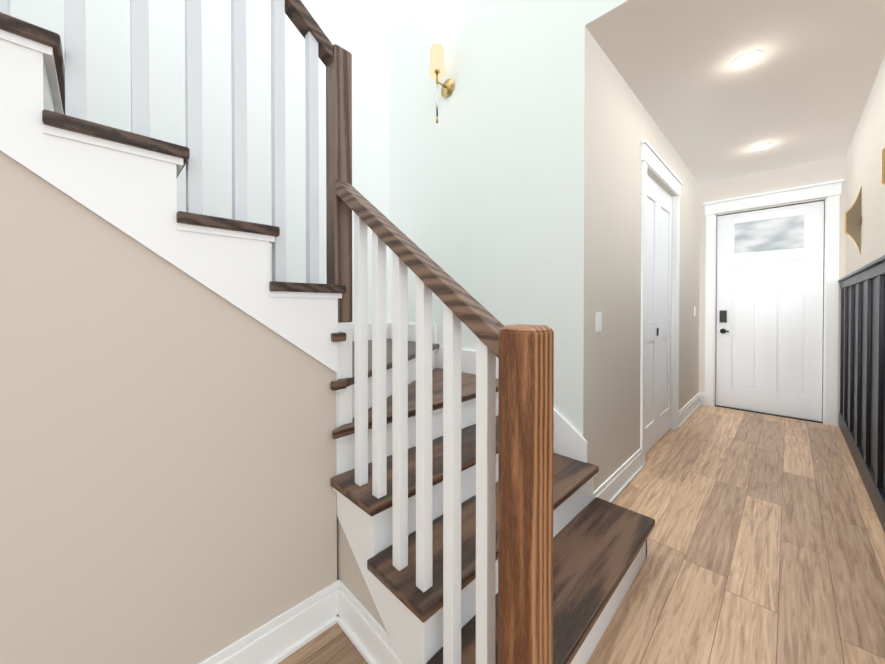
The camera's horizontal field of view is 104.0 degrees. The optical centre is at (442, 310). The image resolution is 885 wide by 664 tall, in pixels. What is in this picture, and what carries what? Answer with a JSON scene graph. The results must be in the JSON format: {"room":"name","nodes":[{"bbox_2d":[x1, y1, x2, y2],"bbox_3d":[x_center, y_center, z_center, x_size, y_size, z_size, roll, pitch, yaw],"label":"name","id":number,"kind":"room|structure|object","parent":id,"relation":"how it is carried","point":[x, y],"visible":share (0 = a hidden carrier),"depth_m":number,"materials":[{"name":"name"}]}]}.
{"room":"entrance hallway","nodes":[
{"label":"entrance hallway","id":0,"kind":"room"},
{"bbox_2d":[0,151,336,663],"bbox_3d":[-1.863,-0.134,0.052,3.930,2.788,0.118,-1,1,-45],"label":"wall","id":1,"kind":"structure","parent":0,"point":[168,460],"depth_m":0.98,"materials":[{"name":"beige paint"}]},
{"bbox_2d":[199,392,704,663],"bbox_3d":[0.097,1.172,1.548,8.800,0.150,0.550,-1,1,-45],"label":"baseboard","id":2,"kind":"structure","parent":1,"relation":"attached to","point":[283,635],"depth_m":1.28,"materials":[{"name":"white wood"}]},
{"bbox_2d":[10,0,388,323],"bbox_3d":[-2.388,-1.553,1.463,5.200,5.600,0.120,-1,1,-45],"label":"wall","id":3,"kind":"structure","parent":0,"point":[358,30],"depth_m":2.44,"materials":[{"name":"white paint"}]},
{"bbox_2d":[337,517,437,661],"bbox_3d":[-0.220,1.042,1.300,0.120,0.414,0.688,-1,1,-45],"label":"wall","id":4,"kind":"structure","parent":0,"point":[350,576],"depth_m":1.35,"materials":[{"name":"beige paint"}]},
{"bbox_2d":[389,0,628,416],"bbox_3d":[0.586,-1.560,2.250,0.120,5.600,3.210,-1,1,-45],"label":"wall","id":5,"kind":"structure","parent":0,"point":[476,191],"depth_m":2.44,"materials":[{"name":"white paint"}]},
{"bbox_2d":[429,43,453,122],"bbox_3d":[-0.020,-1.704,2.639,0.182,0.560,0.132,-1,1,-45],"label":"sconce","id":6,"kind":"object","parent":5,"relation":"attached to","point":[437,68],"visible":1,"depth_m":2.61,"materials":[{"name":"gold metal"}]},
{"bbox_2d":[278,405,884,663],"bbox_3d":[1.349,1.308,0.295,9.040,0.100,7.090,-1,1,-45],"label":"floor","id":7,"kind":"structure","parent":0,"point":[766,541],"depth_m":1.75,"materials":[{"name":"brown wood"}]},
{"bbox_2d":[0,0,654,663],"bbox_3d":[-0.960,-0.780,1.199,3.623,4.059,2.278,-1,1,-45],"label":"staircase","id":8,"kind":"structure","parent":7,"relation":"on","point":[542,542],"depth_m":1.10,"materials":[{"name":"brown wood"}]},
{"bbox_2d":[563,25,699,490],"bbox_3d":[2.075,-0.195,3.318,3.720,2.850,0.120,-1,1,-45],"label":"wall","id":9,"kind":"structure","parent":0,"point":[610,124],"depth_m":2.22,"materials":[{"name":"beige paint"}]},
{"bbox_2d":[596,312,601,331],"bbox_3d":[0.955,0.071,2.108,0.080,0.120,0.009,-1,1,-45],"label":"light switch","id":10,"kind":"object","parent":9,"relation":"attached to","point":[598,321],"visible":1,"depth_m":2.10,"materials":[{"name":"white plastic"}]},
{"bbox_2d":[646,175,671,452],"bbox_3d":[1.976,0.034,3.199,1.056,2.372,0.052,-1,1,-45],"label":"closet door","id":11,"kind":"structure","parent":9,"relation":"in","point":[658,312],"depth_m":3.20,"materials":[{"name":"white wood"}]},
{"bbox_2d":[640,139,682,465],"bbox_3d":[1.978,-0.049,3.197,1.320,2.560,0.156,-1,1,-45],"label":"trim","id":12,"kind":"structure","parent":9,"relation":"attached to","point":[654,162],"depth_m":3.07,"materials":[{"name":"white wood"}]},
{"bbox_2d":[585,0,884,184],"bbox_3d":[2.515,-1.665,2.868,3.716,0.101,1.360,-1,1,-45],"label":"ceiling","id":13,"kind":"structure","parent":0,"point":[798,92],"depth_m":2.34,"materials":[{"name":"beige paint"}]},
{"bbox_2d":[732,51,762,67],"bbox_3d":[1.951,-1.604,2.213,0.150,0.008,0.150,-1,1,-45],"label":"recessed light","id":14,"kind":"object","parent":13,"relation":"in","point":[747,59],"visible":1,"depth_m":2.20,"materials":[{"name":"white"}]},
{"bbox_2d":[752,143,771,150],"bbox_3d":[3.154,-1.615,3.414,0.150,0.008,0.150,-1,1,-45],"label":"recessed light","id":15,"kind":"object","parent":13,"relation":"in","point":[761,146],"visible":0.98,"depth_m":3.40,"materials":[{"name":"white"}]},
{"bbox_2d":[699,155,846,425],"bbox_3d":[3.829,-0.202,4.109,0.120,2.850,1.240,-1,1,-45],"label":"wall","id":16,"kind":"structure","parent":0,"point":[826,170],"depth_m":4.02,"materials":[{"name":"beige paint"}]},
{"bbox_2d":[715,200,824,422],"bbox_3d":[3.830,0.009,4.097,0.131,2.426,0.938,-1,1,-45],"label":"front door","id":17,"kind":"structure","parent":16,"relation":"in","point":[769,306],"depth_m":4.05,"materials":[{"name":"white wood"}]},
{"bbox_2d":[703,179,843,425],"bbox_3d":[3.824,-0.077,4.090,0.156,2.600,1.180,-1,1,-45],"label":"door frame","id":18,"kind":"structure","parent":16,"relation":"attached to","point":[831,191],"depth_m":3.76,"materials":[{"name":"white wood"}]},
{"bbox_2d":[845,56,884,275],"bbox_3d":[2.789,-1.558,2.096,4.420,5.600,0.120,-1,1,-45],"label":"wall","id":19,"kind":"structure","parent":0,"point":[864,163],"depth_m":2.57,"materials":[{"name":"beige paint"}]},
{"bbox_2d":[844,187,861,257],"bbox_3d":[3.414,-0.736,2.878,0.100,0.600,0.088,-1,1,-45],"label":"art","id":20,"kind":"object","parent":19,"relation":"attached to","point":[852,223],"visible":0.98,"depth_m":2.86,"materials":[{"name":"gold metal"}]},
{"bbox_2d":[838,255,884,532],"bbox_3d":[2.685,0.469,2.134,4.296,1.545,0.050,-1,1,-45],"label":"wainscoting","id":21,"kind":"structure","parent":19,"relation":"attached to","point":[862,387],"depth_m":2.44,"materials":[{"name":"black wood"}]},
{"bbox_2d":[881,148,884,184],"bbox_3d":[2.247,-0.725,1.712,0.100,0.600,0.088,-1,1,-45],"label":"art","id":22,"kind":"object","parent":19,"relation":"attached to","point":[883,167],"visible":1,"depth_m":1.74,"materials":[{"name":"gold metal"}]}
]}

